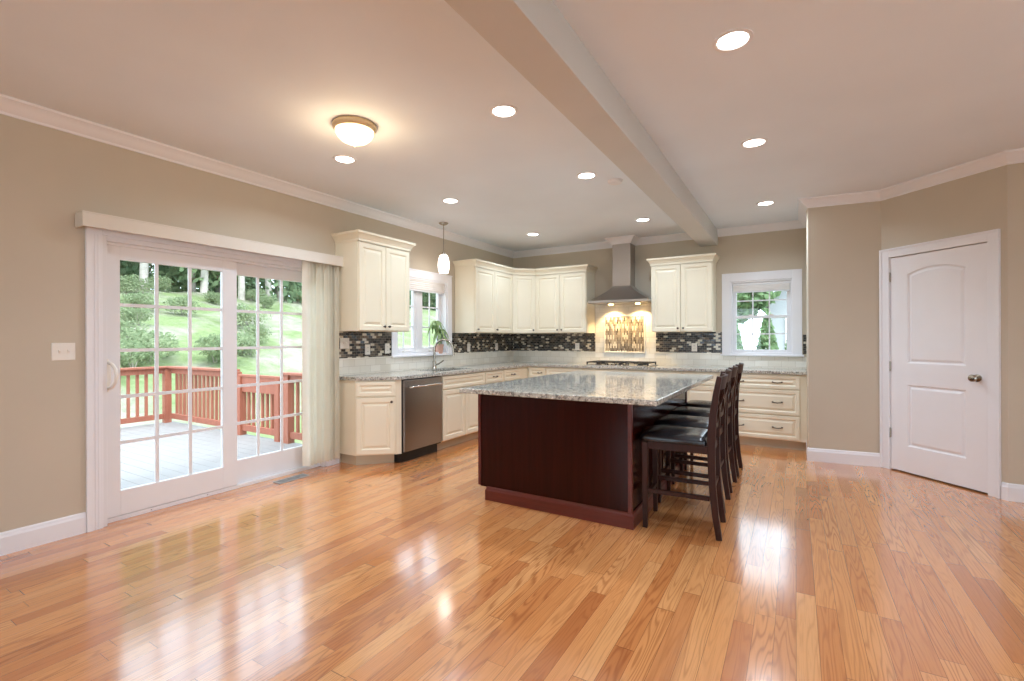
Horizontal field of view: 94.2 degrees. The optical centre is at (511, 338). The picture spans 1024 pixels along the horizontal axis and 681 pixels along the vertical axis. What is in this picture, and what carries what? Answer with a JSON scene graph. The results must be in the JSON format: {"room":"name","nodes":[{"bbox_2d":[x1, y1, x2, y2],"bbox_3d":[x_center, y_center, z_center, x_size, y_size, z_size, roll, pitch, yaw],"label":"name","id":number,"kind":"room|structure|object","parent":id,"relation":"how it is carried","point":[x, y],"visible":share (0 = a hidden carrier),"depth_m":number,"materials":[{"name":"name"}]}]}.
{"room":"kitchen","nodes":[
{"label":"kitchen","id":0,"kind":"room"},
{"bbox_2d":[0,114,512,531],"bbox_3d":[-2.705,-0.024,3.695,0.160,2.965,10.780,0,0,31],"label":"wall","id":1,"kind":"structure","parent":0,"point":[48,176],"depth_m":3.13,"materials":[{"name":"paint"}]},
{"bbox_2d":[0,512,85,555],"bbox_3d":[-4.083,1.244,1.204,0.016,0.138,4.685,0,0,31],"label":"baseboard","id":2,"kind":"structure","parent":1,"relation":"attached to","point":[11,541],"depth_m":3.02,"materials":[{"name":"white paint"}]},
{"bbox_2d":[51,343,74,360],"bbox_3d":[-2.942,0.084,3.122,0.018,0.115,0.118,0,0,31],"label":"light switch","id":3,"kind":"object","parent":1,"relation":"attached to","point":[59,351],"visible":1,"depth_m":3.12,"materials":[{"name":"white plastic"}]},
{"bbox_2d":[75,210,342,266],"bbox_3d":[-2.332,-0.794,4.042,0.130,0.100,2.090,0,0,31],"label":"valance","id":4,"kind":"object","parent":1,"relation":"attached to","point":[82,218],"visible":0.94,"depth_m":3.69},
{"bbox_2d":[85,226,334,532],"bbox_3d":[-2.420,0.248,4.111,0.213,2.120,2.011,0,0,31],"label":"door","id":5,"kind":"structure","parent":1,"relation":"in","point":[106,502],"depth_m":3.64,"materials":[{"name":"white paint"}]},
{"bbox_2d":[120,264,221,481],"bbox_3d":[-2.660,0.261,3.748,0.012,1.669,0.715,0,0,31],"label":"grille","id":6,"kind":"object","parent":5,"relation":"attached to","point":[156,306],"depth_m":3.78,"materials":[{"name":"white plastic"}]},
{"bbox_2d":[237,277,301,455],"bbox_3d":[-2.277,0.254,4.483,0.012,1.637,0.700,0,0,31],"label":"grille","id":7,"kind":"object","parent":5,"relation":"attached to","point":[257,347],"depth_m":4.48,"materials":[{"name":"white plastic"}]},
{"bbox_2d":[302,260,339,465],"bbox_3d":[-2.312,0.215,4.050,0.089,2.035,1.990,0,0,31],"label":"vertical blinds","id":8,"kind":"object","parent":1,"relation":"attached to","point":[320,281],"visible":0.76,"depth_m":4.71,"materials":[{"name":"fabric"}]},
{"bbox_2d":[331,229,415,331],"bbox_3d":[-1.485,-0.585,5.185,0.403,1.010,0.834,0,0,31],"label":"upper cabinet","id":9,"kind":"object","parent":1,"relation":"attached to","point":[374,273],"visible":1,"depth_m":4.96,"materials":[{"name":"beige paint"}]},
{"bbox_2d":[390,268,451,357],"bbox_3d":[-1.199,-0.328,6.185,0.200,1.103,1.180,0,0,31],"label":"window","id":10,"kind":"structure","parent":1,"relation":"in","point":[443,308],"depth_m":6.24,"materials":[{"name":"white paint"}]},
{"bbox_2d":[409,279,444,293],"bbox_3d":[-1.187,-0.703,6.177,0.060,0.177,0.922,0,0,31],"label":"window shade","id":11,"kind":"object","parent":10,"relation":"attached to","point":[414,285],"visible":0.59,"depth_m":6.24,"materials":[{"name":"fabric"}]},
{"bbox_2d":[422,293,436,346],"bbox_3d":[-1.117,-0.288,6.424,0.012,0.803,0.325,0,0,31],"label":"grille","id":12,"kind":"object","parent":10,"relation":"attached to","point":[429,307],"depth_m":6.42,"materials":[{"name":"white plastic"}]},
{"bbox_2d":[427,321,450,353],"bbox_3d":[-0.958,-0.023,6.424,0.246,0.446,0.414,0,0,31],"label":"potted plant","id":13,"kind":"object","parent":10,"relation":"on","point":[439,348],"visible":0.93,"depth_m":6.41,"materials":[{"name":"green plant"}]},
{"bbox_2d":[339,331,512,357],"bbox_3d":[-0.902,0.061,6.556,0.008,0.287,3.620,0,0,31],"label":"mosaic","id":14,"kind":"object","parent":1,"relation":"attached to","point":[479,342],"visible":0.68,"depth_m":5.64,"materials":[{"name":"tile"}]},
{"bbox_2d":[340,338,348,348],"bbox_3d":[-1.776,0.048,5.063,0.018,0.115,0.118,0,0,31],"label":"light switch","id":15,"kind":"object","parent":14,"relation":"attached to","point":[344,342],"visible":1,"depth_m":5.06,"materials":[{"name":"white plastic"}]},
{"bbox_2d":[339,352,512,375],"bbox_3d":[-0.901,0.302,6.556,0.008,0.169,3.620,0,0,31],"label":"backsplash","id":16,"kind":"structure","parent":1,"relation":"attached to","point":[369,365],"depth_m":5.98,"materials":[{"name":"tile"}]},
{"bbox_2d":[453,259,514,333],"bbox_3d":[-0.384,-0.589,7.033,0.403,1.010,1.066,0,0,31],"label":"upper cabinet","id":17,"kind":"object","parent":1,"relation":"attached to","point":[483,289],"visible":1,"depth_m":6.71,"materials":[{"name":"beige paint"}]},
{"bbox_2d":[0,94,1023,257],"bbox_3d":[0.553,-1.421,1.751,7.435,0.092,10.380,0,0,31],"label":"trim","id":18,"kind":"structure","parent":1,"relation":"attached to","point":[9,106],"depth_m":4.31,"materials":[{"name":"white paint"}]},
{"bbox_2d":[339,351,719,359],"bbox_3d":[0.497,0.206,5.723,3.263,0.014,3.620,0,0,31],"label":"tile trim","id":19,"kind":"structure","parent":1,"relation":"attached to","point":[494,351],"depth_m":6.81,"materials":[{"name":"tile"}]},
{"bbox_2d":[0,438,1023,680],"bbox_3d":[0.523,1.358,1.833,7.585,0.120,10.480,0,0,31],"label":"floor","id":20,"kind":"structure","parent":0,"point":[395,571],"depth_m":2.51,"materials":[{"name":"brown wood"}]},
{"bbox_2d":[273,474,309,483],"bbox_3d":[-2.052,1.303,4.432,0.110,0.006,0.310,0,0,31],"label":"floor vent","id":21,"kind":"object","parent":20,"relation":"in","point":[299,476],"visible":1,"depth_m":4.43,"materials":[{"name":"grey metal"}]},
{"bbox_2d":[339,380,401,464],"bbox_3d":[-1.492,0.867,4.980,0.597,0.876,0.318,0,0,31],"label":"base cabinet","id":22,"kind":"object","parent":20,"relation":"on","point":[369,411],"visible":0.98,"depth_m":4.90,"materials":[{"name":"beige paint"}]},
{"bbox_2d":[394,376,442,462],"bbox_3d":[-1.200,0.869,5.359,0.657,0.870,0.617,0,0,31],"label":"dishwasher","id":23,"kind":"object","parent":20,"relation":"on","point":[421,398],"visible":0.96,"depth_m":5.18,"materials":[{"name":"silver metal"}]},
{"bbox_2d":[437,371,484,449],"bbox_3d":[-0.824,0.865,6.022,0.635,0.875,0.890,0,0,31],"label":"base cabinet","id":24,"kind":"object","parent":20,"relation":"on","point":[459,410],"visible":0.3,"depth_m":5.79,"materials":[{"name":"beige paint"}]},
{"bbox_2d":[484,369,503,383],"bbox_3d":[-0.474,0.864,6.603,0.642,0.876,0.464,0,0,31],"label":"base cabinet","id":25,"kind":"object","parent":20,"relation":"on","point":[493,376],"visible":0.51,"depth_m":6.45,"materials":[{"name":"beige paint"}]},
{"bbox_2d":[503,367,520,381],"bbox_3d":[-0.231,0.863,7.011,0.642,0.876,0.484,0,0,31],"label":"base cabinet","id":26,"kind":"object","parent":20,"relation":"on","point":[510,374],"visible":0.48,"depth_m":6.85,"materials":[{"name":"beige paint"}]},
{"bbox_2d":[520,367,528,378],"bbox_3d":[0.084,0.862,7.588,0.620,0.876,0.820,0,0,31],"label":"base cabinet","id":27,"kind":"object","parent":20,"relation":"on","point":[524,370],"visible":0.13,"depth_m":7.20,"materials":[{"name":"beige paint"}]},
{"bbox_2d":[529,367,545,377],"bbox_3d":[0.522,0.860,7.425,0.296,0.876,0.641,0,0,31],"label":"base cabinet","id":28,"kind":"object","parent":20,"relation":"on","point":[533,371],"visible":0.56,"depth_m":7.19,"materials":[{"name":"beige paint"}]},
{"bbox_2d":[546,367,582,374],"bbox_3d":[0.904,0.859,7.197,0.590,0.876,0.642,0,0,31],"label":"base cabinet","id":29,"kind":"object","parent":20,"relation":"on","point":[549,370],"visible":0.06,"depth_m":7.00,"materials":[{"name":"beige paint"}]},
{"bbox_2d":[478,391,688,529],"bbox_3d":[0.755,0.859,4.400,1.320,0.877,1.951,0,0,31],"label":"kitchen island","id":30,"kind":"object","parent":20,"relation":"on","point":[582,460],"visible":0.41,"depth_m":3.53,"materials":[{"name":"brown wood"}]},
{"bbox_2d":[459,370,712,405],"bbox_3d":[0.846,0.400,4.348,1.524,0.038,2.365,0,0,31],"label":"island countertop","id":31,"kind":"structure","parent":30,"relation":"on","point":[631,388],"depth_m":3.80,"materials":[{"name":"stone"}]},
{"bbox_2d":[583,368,649,372],"bbox_3d":[1.567,0.857,6.803,0.948,0.876,0.642,0,0,31],"label":"base cabinet","id":32,"kind":"object","parent":20,"relation":"on","point":[584,369],"visible":0.02,"depth_m":6.55,"materials":[{"name":"beige paint"}]},
{"bbox_2d":[650,370,682,373],"bbox_3d":[2.155,0.855,6.452,0.418,0.876,0.642,0,0,31],"label":"base cabinet","id":33,"kind":"object","parent":20,"relation":"on","point":[651,371],"visible":0.02,"depth_m":6.21,"materials":[{"name":"beige paint"}]},
{"bbox_2d":[641,373,727,540],"bbox_3d":[1.212,0.770,3.319,0.544,1.056,0.396,0,0,28],"label":"bar stool","id":34,"kind":"object","parent":20,"relation":"on","point":[656,437],"visible":1,"depth_m":3.21,"materials":[{"name":"brown wood"}]},
{"bbox_2d":[655,369,731,512],"bbox_3d":[1.459,0.769,3.800,0.544,1.056,0.396,0,0,30],"label":"bar stool","id":35,"kind":"object","parent":20,"relation":"on","point":[669,419],"visible":0.46,"depth_m":3.77,"materials":[{"name":"brown wood"}]},
{"bbox_2d":[683,371,717,401],"bbox_3d":[2.516,0.854,6.237,0.418,0.876,0.642,0,0,31],"label":"base cabinet","id":36,"kind":"object","parent":20,"relation":"on","point":[704,391],"visible":0.04,"depth_m":5.97,"materials":[{"name":"beige paint"}]},
{"bbox_2d":[670,365,737,492],"bbox_3d":[1.731,0.768,4.269,0.544,1.056,0.396,0,0,31],"label":"bar stool","id":37,"kind":"object","parent":20,"relation":"on","point":[682,410],"visible":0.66,"depth_m":4.20,"materials":[{"name":"brown wood"}]},
{"bbox_2d":[682,363,743,476],"bbox_3d":[2.011,0.768,4.738,0.544,1.056,0.396,0,0,31],"label":"bar stool","id":38,"kind":"object","parent":20,"relation":"on","point":[692,403],"visible":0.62,"depth_m":4.68,"materials":[{"name":"brown wood"}]},
{"bbox_2d":[718,372,806,449],"bbox_3d":[3.099,0.852,5.890,0.935,0.876,0.642,0,0,31],"label":"base cabinet","id":39,"kind":"object","parent":20,"relation":"on","point":[772,407],"visible":0.71,"depth_m":5.58,"materials":[{"name":"beige paint"}]},
{"bbox_2d":[339,361,806,380],"bbox_3d":[0.919,0.400,5.458,4.241,0.038,3.626,0,0,31],"label":"countertop","id":40,"kind":"structure","parent":39,"relation":"on","point":[430,372],"depth_m":6.02,"materials":[{"name":"stone"}]},
{"bbox_2d":[432,339,454,367],"bbox_3d":[-0.903,0.192,6.273,0.297,0.391,0.091,0,0,-4],"label":"faucet","id":41,"kind":"object","parent":40,"relation":"on","point":[440,340],"visible":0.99,"depth_m":6.24,"materials":[{"name":"silver metal"}]},
{"bbox_2d":[586,360,656,366],"bbox_3d":[1.566,0.353,6.820,0.910,0.052,0.510,0,0,31],"label":"cooktop","id":42,"kind":"object","parent":40,"relation":"in","point":[597,362],"visible":1,"depth_m":6.71,"materials":[{"name":"metal"}]},
{"bbox_2d":[586,363,656,366],"bbox_3d":[1.566,0.374,6.820,0.910,0.010,0.510,0,0,31],"label":"steel tray","id":43,"kind":"object","parent":42,"relation":"on","point":[595,364],"depth_m":6.62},
{"bbox_2d":[0,0,1023,251],"bbox_3d":[0.553,-1.542,1.751,7.835,0.150,10.780,0,0,31],"label":"ceiling","id":44,"kind":"structure","parent":0,"point":[846,96],"depth_m":2.83,"materials":[{"name":"paint"}]},
{"bbox_2d":[333,155,356,163],"bbox_3d":[-1.358,-1.457,3.862,0.184,0.007,0.184,0,0,31],"label":"recessed light","id":45,"kind":"object","parent":44,"relation":"in","point":[345,159],"visible":1,"depth_m":3.86,"materials":[{"name":"white"}]},
{"bbox_2d":[332,116,376,146],"bbox_3d":[-1.076,-1.387,3.252,0.292,0.149,0.292,0,0,31],"label":"dome light","id":46,"kind":"object","parent":44,"relation":"attached to","point":[355,131],"visible":1,"depth_m":3.17,"materials":[{"name":"white glass"}]},
{"bbox_2d":[438,222,449,273],"bbox_3d":[-0.863,-1.146,6.001,0.148,0.632,0.148,0,0,31],"label":"pendant light","id":47,"kind":"object","parent":44,"relation":"hanging from","point":[443,261],"visible":1,"depth_m":5.95,"materials":[{"name":"white glass"}]},
{"bbox_2d":[490,104,517,117],"bbox_3d":[-0.052,-1.461,3.055,0.184,0.007,0.184,0,0,31],"label":"recessed light","id":48,"kind":"object","parent":44,"relation":"in","point":[500,110],"visible":1,"depth_m":3.05,"materials":[{"name":"white"}]},
{"bbox_2d":[445,0,717,246],"bbox_3d":[0.043,-1.374,2.055,0.222,0.223,10.380,0,0,31],"label":"ceiling beam","id":49,"kind":"structure","parent":44,"relation":"attached to","point":[533,36],"depth_m":2.47,"materials":[{"name":"paint"}]},
{"bbox_2d":[576,172,596,178],"bbox_3d":[0.669,-1.463,4.266,0.184,0.007,0.184,0,0,31],"label":"recessed light","id":50,"kind":"object","parent":44,"relation":"in","point":[584,175],"visible":1,"depth_m":4.26,"materials":[{"name":"white"}]},
{"bbox_2d":[608,178,622,184],"bbox_3d":[0.958,-1.451,4.409,0.140,0.033,0.140,0,0,31],"label":"smoke detector","id":51,"kind":"object","parent":44,"relation":"attached to","point":[614,181],"visible":1,"depth_m":4.37,"materials":[{"name":"white paint"}]},
{"bbox_2d":[712,28,753,51],"bbox_3d":[1.085,-1.464,2.337,0.184,0.007,0.184,0,0,31],"label":"recessed light","id":52,"kind":"object","parent":44,"relation":"in","point":[738,38],"visible":1,"depth_m":2.33,"materials":[{"name":"glass"}]},
{"bbox_2d":[740,137,767,147],"bbox_3d":[1.813,-1.467,3.562,0.184,0.007,0.184,0,0,31],"label":"recessed light","id":53,"kind":"object","parent":44,"relation":"in","point":[754,142],"visible":1,"depth_m":3.55,"materials":[{"name":"white"}]},
{"bbox_2d":[513,228,806,369],"bbox_3d":[3.255,-0.043,6.279,7.755,2.965,0.160,0,0,31],"label":"wall","id":54,"kind":"structure","parent":0,"point":[783,249],"depth_m":6.43,"materials":[{"name":"paint"}]},
{"bbox_2d":[501,268,541,333],"bbox_3d":[0.134,-0.590,7.658,0.658,1.010,0.658,0,0,31],"label":"upper cabinet","id":55,"kind":"object","parent":54,"relation":"attached to","point":[523,278],"visible":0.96,"depth_m":7.44,"materials":[{"name":"beige paint"}]},
{"bbox_2d":[534,264,597,333],"bbox_3d":[0.824,-0.593,7.393,0.919,1.010,0.403,0,0,31],"label":"upper cabinet","id":56,"kind":"object","parent":54,"relation":"attached to","point":[563,294],"visible":1,"depth_m":7.25,"materials":[{"name":"beige paint"}]},
{"bbox_2d":[588,243,650,304],"bbox_3d":[1.598,-0.984,6.880,0.876,0.968,0.480,0,0,31],"label":"range hood","id":57,"kind":"object","parent":54,"relation":"attached to","point":[623,290],"visible":0.84,"depth_m":6.87,"materials":[{"name":"metal"}]},
{"bbox_2d":[605,235,638,245],"bbox_3d":[1.623,-1.424,6.964,0.442,0.092,0.329,0,0,31],"label":"trim","id":58,"kind":"structure","parent":57,"relation":"attached to","point":[632,239],"depth_m":6.86,"materials":[{"name":"white paint"}]},
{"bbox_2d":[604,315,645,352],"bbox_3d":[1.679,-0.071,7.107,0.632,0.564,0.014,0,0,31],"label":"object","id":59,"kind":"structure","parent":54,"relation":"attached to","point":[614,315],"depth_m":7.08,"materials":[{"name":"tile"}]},
{"bbox_2d":[513,303,806,368],"bbox_3d":[1.850,-0.091,7.018,4.247,0.939,0.008,0,0,31],"label":"backsplash","id":60,"kind":"structure","parent":54,"relation":"attached to","point":[601,311],"depth_m":6.95,"materials":[{"name":"tile"}]},
{"bbox_2d":[605,316,643,351],"bbox_3d":[1.681,-0.071,7.111,0.592,0.524,0.005,0,0,31],"label":"backsplash panel","id":61,"kind":"object","parent":60,"relation":"attached to","point":[622,334],"visible":1,"depth_m":7.11,"materials":[{"name":"tile"}]},
{"bbox_2d":[513,332,806,353],"bbox_3d":[1.850,0.053,7.018,4.247,0.287,0.008,0,0,31],"label":"mosaic","id":62,"kind":"object","parent":54,"relation":"attached to","point":[677,342],"visible":0.95,"depth_m":7.36,"materials":[{"name":"tile"}]},
{"bbox_2d":[646,253,719,331],"bbox_3d":[2.334,-0.598,6.493,0.884,1.010,0.403,0,0,31],"label":"upper cabinet","id":63,"kind":"object","parent":54,"relation":"attached to","point":[683,288],"visible":1,"depth_m":6.33,"materials":[{"name":"beige paint"}]},
{"bbox_2d":[720,269,803,356],"bbox_3d":[3.269,-0.325,6.244,0.965,1.101,0.205,0,0,31],"label":"window","id":64,"kind":"structure","parent":54,"relation":"in","point":[794,296],"depth_m":6.20,"materials":[{"name":"white paint"}]},
{"bbox_2d":[733,280,789,292],"bbox_3d":[3.254,-0.679,6.221,0.667,0.128,0.042,0,0,31],"label":"window shade","id":65,"kind":"object","parent":64,"relation":"attached to","point":[768,286],"visible":1,"depth_m":6.20,"materials":[{"name":"fabric"}]},
{"bbox_2d":[737,292,786,315],"bbox_3d":[3.297,-0.509,6.293,0.585,0.401,0.012,0,0,31],"label":"grille","id":66,"kind":"object","parent":64,"relation":"attached to","point":[769,299],"depth_m":6.33,"materials":[{"name":"white plastic"}]},
{"bbox_2d":[737,318,786,349],"bbox_3d":[3.278,-0.066,6.259,0.585,0.414,0.012,0,0,31],"label":"grille","id":67,"kind":"object","parent":64,"relation":"attached to","point":[752,333],"depth_m":6.30,"materials":[{"name":"white plastic"}]},
{"bbox_2d":[806,201,880,452],"bbox_3d":[3.450,-0.069,4.960,0.630,2.915,0.120,0,0,24],"label":"wall","id":68,"kind":"structure","parent":0,"point":[843,242],"depth_m":4.91,"materials":[{"name":"paint"}]},
{"bbox_2d":[806,442,879,466],"bbox_3d":[3.541,1.220,5.105,0.643,0.138,0.568,0,0,31],"label":"baseboard","id":69,"kind":"structure","parent":68,"relation":"attached to","point":[813,454],"depth_m":4.90,"materials":[{"name":"white paint"}]},
{"bbox_2d":[881,165,1007,483],"bbox_3d":[3.890,-0.070,4.296,0.120,2.915,1.018,0,0,-13],"label":"wall","id":70,"kind":"structure","parent":0,"point":[975,203],"depth_m":4.07,"materials":[{"name":"paint"}]},
{"bbox_2d":[879,229,1000,498],"bbox_3d":[3.850,0.200,4.310,0.194,2.175,0.979,0,0,-13],"label":"door","id":71,"kind":"structure","parent":70,"relation":"in","point":[940,300],"depth_m":4.25,"materials":[{"name":"white paint"}]},
{"bbox_2d":[1001,482,1023,502],"bbox_3d":[2.517,1.223,-0.390,1.883,0.138,8.702,0,0,31],"label":"baseboard","id":72,"kind":"structure","parent":70,"relation":"attached to","point":[1009,491],"depth_m":3.76,"materials":[{"name":"white paint"}]},
{"bbox_2d":[1007,163,1023,484],"bbox_3d":[4.773,-0.073,3.366,1.845,2.915,0.120,0,0,31],"label":"wall","id":73,"kind":"structure","parent":0,"point":[1015,172],"depth_m":3.76,"materials":[{"name":"paint"}]},
{"label":"outside","id":74,"kind":"structure","parent":0,"visible":0},
{"bbox_2d":[120,288,435,443],"bbox_3d":[-13.388,-0.766,31.258,105.000,7.476,110.000,0,0,31],"label":"lawn","id":75,"kind":"structure","parent":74,"point":[203,322],"depth_m":20.11,"materials":[{"name":"green plant"}]},
{"bbox_2d":[120,260,139,288],"bbox_3d":[-23.209,-8.609,27.038,6.315,12.682,5.331,0,0,19],"label":"tree","id":76,"kind":"object","parent":75,"relation":"on","point":[123,263],"visible":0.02,"depth_m":27.87,"materials":[{"name":"green plant"}]},
{"bbox_2d":[120,318,149,335],"bbox_3d":[-14.075,-0.345,17.191,1.593,0.962,1.489,0,0,-28],"label":"shrub","id":77,"kind":"object","parent":75,"relation":"on","point":[124,324],"visible":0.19,"depth_m":17.26,"materials":[{"name":"green plant"}]},
{"bbox_2d":[120,307,153,324],"bbox_3d":[-15.142,-0.887,18.979,1.040,0.922,1.340,0,0,21],"label":"shrub","id":78,"kind":"object","parent":75,"relation":"on","point":[129,313],"visible":0.87,"depth_m":18.83,"materials":[{"name":"green plant"}]},
{"bbox_2d":[120,291,159,310],"bbox_3d":[-17.282,-1.664,21.852,1.792,1.082,1.676,0,0,31],"label":"shrub","id":79,"kind":"object","parent":75,"relation":"on","point":[129,300],"visible":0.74,"depth_m":21.54,"materials":[{"name":"green plant"}]},
{"bbox_2d":[120,274,160,293],"bbox_3d":[-19.771,-2.828,25.170,1.788,1.154,1.912,0,0,41],"label":"shrub","id":80,"kind":"object","parent":75,"relation":"on","point":[128,282],"visible":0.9,"depth_m":24.83,"materials":[{"name":"green plant"}]},
{"bbox_2d":[120,337,165,367],"bbox_3d":[-11.435,0.480,14.119,1.740,1.123,1.860,0,0,-24],"label":"shrub","id":81,"kind":"object","parent":75,"relation":"on","point":[134,357],"visible":0.55,"depth_m":14.25,"materials":[{"name":"green plant"}]},
{"bbox_2d":[139,263,148,288],"bbox_3d":[-20.809,-8.471,26.722,4.981,12.254,4.493,0,0,18],"label":"tree","id":82,"kind":"object","parent":75,"relation":"on","point":[143,268],"visible":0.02,"depth_m":26.72,"materials":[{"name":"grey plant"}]},
{"bbox_2d":[120,326,180,361],"bbox_3d":[-11.912,0.267,15.518,2.319,1.400,2.168,0,0,36],"label":"shrub","id":83,"kind":"object","parent":75,"relation":"on","point":[141,335],"visible":0.36,"depth_m":15.45,"materials":[{"name":"green plant"}]},
{"bbox_2d":[147,274,171,291],"bbox_3d":[-19.741,-3.065,26.606,1.166,1.033,1.500,0,0,-42],"label":"shrub","id":84,"kind":"object","parent":75,"relation":"on","point":[165,282],"visible":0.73,"depth_m":26.43,"materials":[{"name":"green plant"}]},
{"bbox_2d":[126,262,208,291],"bbox_3d":[-23.672,-8.035,32.934,5.450,11.401,6.003,0,0,-44],"label":"tree","id":85,"kind":"object","parent":75,"relation":"on","point":[161,267],"visible":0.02,"depth_m":31.13,"materials":[{"name":"green plant"}]},
{"bbox_2d":[163,295,201,315],"bbox_3d":[-15.523,-1.553,22.617,1.611,1.040,1.722,0,0,0],"label":"shrub","id":86,"kind":"object","parent":75,"relation":"on","point":[181,301],"visible":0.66,"depth_m":22.18,"materials":[{"name":"green plant"}]},
{"bbox_2d":[148,266,237,291],"bbox_3d":[-20.141,-7.365,30.275,5.123,10.407,5.686,0,0,-30],"label":"tree","id":87,"kind":"object","parent":75,"relation":"on","point":[196,273],"visible":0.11,"depth_m":29.82,"materials":[{"name":"green plant"}]},
{"bbox_2d":[200,270,207,292],"bbox_3d":[-18.832,-8.460,28.905,4.981,12.254,4.493,0,0,31],"label":"tree","id":88,"kind":"object","parent":75,"relation":"on","point":[204,273],"visible":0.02,"depth_m":28.88,"materials":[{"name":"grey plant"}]},
{"bbox_2d":[120,421,301,488],"bbox_3d":[-5.459,2.178,4.189,5.080,1.480,6.600,0,0,31],"label":"floor","id":89,"kind":"structure","parent":75,"relation":"on","point":[137,458],"depth_m":6.06,"materials":[{"name":"wood"}]},
{"bbox_2d":[120,366,171,423],"bbox_3d":[-7.592,0.959,5.422,0.140,0.969,6.540,0,0,31],"label":"deck railing","id":90,"kind":"object","parent":89,"relation":"on","point":[166,373],"visible":0.32,"depth_m":7.95,"materials":[{"name":"red wood"}]},
{"bbox_2d":[168,366,241,425],"bbox_3d":[-4.982,0.950,7.673,2.020,0.969,0.140,0,0,31],"label":"deck railing","id":91,"kind":"object","parent":89,"relation":"on","point":[202,377],"visible":0.59,"depth_m":7.76,"materials":[{"name":"red wood"}]},
{"bbox_2d":[237,374,279,441],"bbox_3d":[-3.649,0.979,6.882,1.040,0.904,0.105,0,0,31],"label":"deck railing","id":92,"kind":"object","parent":89,"relation":"on","point":[243,393],"visible":0.77,"depth_m":6.90,"materials":[{"name":"red wood"}]},
{"bbox_2d":[283,372,301,443],"bbox_3d":[-2.385,0.942,6.126,1.705,0.969,0.140,0,0,31],"label":"deck railing","id":93,"kind":"object","parent":89,"relation":"on","point":[289,436],"visible":0.18,"depth_m":6.48,"materials":[{"name":"red wood"}]},
{"bbox_2d":[203,291,219,304],"bbox_3d":[-17.401,-2.327,27.577,1.014,0.899,1.306,0,0,-43],"label":"shrub","id":94,"kind":"object","parent":75,"relation":"on","point":[212,297],"visible":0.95,"depth_m":27.35,"materials":[{"name":"green plant"}]},
{"bbox_2d":[193,331,252,363],"bbox_3d":[-10.107,0.341,16.701,1.457,1.292,1.876,0,0,-1],"label":"shrub","id":95,"kind":"object","parent":75,"relation":"on","point":[215,340],"visible":0.4,"depth_m":16.31,"materials":[{"name":"green plant"}]},
{"bbox_2d":[181,270,264,294],"bbox_3d":[-20.076,-8.508,32.680,6.315,12.682,5.331,0,0,-19],"label":"tree","id":96,"kind":"object","parent":75,"relation":"on","point":[252,281],"visible":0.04,"depth_m":32.57,"materials":[{"name":"green plant"}]},
{"bbox_2d":[238,276,244,300],"bbox_3d":[-17.425,-8.143,30.765,4.981,12.254,4.493,0,0,-44],"label":"tree","id":97,"kind":"object","parent":75,"relation":"on","point":[241,279],"visible":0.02,"depth_m":30.66,"materials":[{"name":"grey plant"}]},
{"bbox_2d":[237,332,260,356],"bbox_3d":[-10.622,0.259,18.643,1.278,1.133,1.645,0,0,-21],"label":"shrub","id":98,"kind":"object","parent":75,"relation":"on","point":[251,337],"visible":0.53,"depth_m":18.42,"materials":[{"name":"green plant"}]},
{"bbox_2d":[237,303,272,328],"bbox_3d":[-13.101,-1.090,23.611,2.240,1.352,2.094,0,0,-39],"label":"shrub","id":99,"kind":"object","parent":75,"relation":"on","point":[241,317],"visible":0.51,"depth_m":23.31,"materials":[{"name":"green plant"}]},
{"bbox_2d":[244,288,267,301],"bbox_3d":[-17.020,-2.817,31.207,1.832,1.106,1.713,0,0,2],"label":"shrub","id":100,"kind":"object","parent":75,"relation":"on","point":[253,293],"visible":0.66,"depth_m":30.95,"materials":[{"name":"green plant"}]},
{"bbox_2d":[239,324,273,342],"bbox_3d":[-10.933,-0.245,20.557,1.360,0.878,1.455,0,0,7],"label":"shrub","id":101,"kind":"object","parent":75,"relation":"on","point":[263,332],"visible":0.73,"depth_m":20.23,"materials":[{"name":"green plant"}]},
{"bbox_2d":[259,295,278,307],"bbox_3d":[-14.717,-2.238,28.659,0.971,0.861,1.250,0,0,7],"label":"shrub","id":102,"kind":"object","parent":75,"relation":"on","point":[266,300],"visible":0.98,"depth_m":28.61,"materials":[{"name":"green plant"}]},
{"bbox_2d":[246,277,301,302],"bbox_3d":[-17.188,-8.420,34.690,6.315,12.682,5.331,0,0,26],"label":"tree","id":103,"kind":"object","parent":75,"relation":"on","point":[292,293],"visible":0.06,"depth_m":33.36,"materials":[{"name":"green plant"}]},
{"bbox_2d":[409,292,435,310],"bbox_3d":[-9.836,-8.063,51.519,5.450,11.401,6.003,0,0,16],"label":"tree","id":104,"kind":"object","parent":75,"relation":"on","point":[423,294],"visible":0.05,"depth_m":51.39,"materials":[{"name":"green plant"}]},
{"bbox_2d":[422,292,435,310],"bbox_3d":[-7.986,-7.451,53.408,5.123,10.407,5.686,0,0,44],"label":"tree","id":105,"kind":"object","parent":75,"relation":"on","point":[434,295],"visible":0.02,"depth_m":51.99,"materials":[{"name":"green plant"}]},
{"bbox_2d":[737,319,743,348],"bbox_3d":[5.546,0.672,11.833,1.087,2.620,1.081,0,0,31],"label":"evergreen shrub","id":106,"kind":"object","parent":75,"relation":"on","point":[739,340],"visible":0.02,"depth_m":11.72,"materials":[{"name":"green plant"}]},
{"bbox_2d":[737,291,780,323],"bbox_3d":[7.972,-1.530,19.895,4.127,7.034,4.604,0,0,-23],"label":"tree","id":107,"kind":"object","parent":75,"relation":"on","point":[743,308],"visible":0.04,"depth_m":18.65,"materials":[{"name":"green plant"}]},
{"bbox_2d":[756,308,778,349],"bbox_3d":[6.165,0.615,11.464,1.142,2.751,1.135,0,0,31],"label":"evergreen shrub","id":108,"kind":"object","parent":75,"relation":"on","point":[763,339],"visible":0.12,"depth_m":11.38,"materials":[{"name":"green plant"}]},
{"bbox_2d":[762,291,786,349],"bbox_3d":[18.275,-1.938,22.865,11.000,7.360,9.000,0,0,31],"label":"house","id":109,"kind":"structure","parent":75,"relation":"on","point":[780,308],"depth_m":21.77,"materials":[{"name":"white"}]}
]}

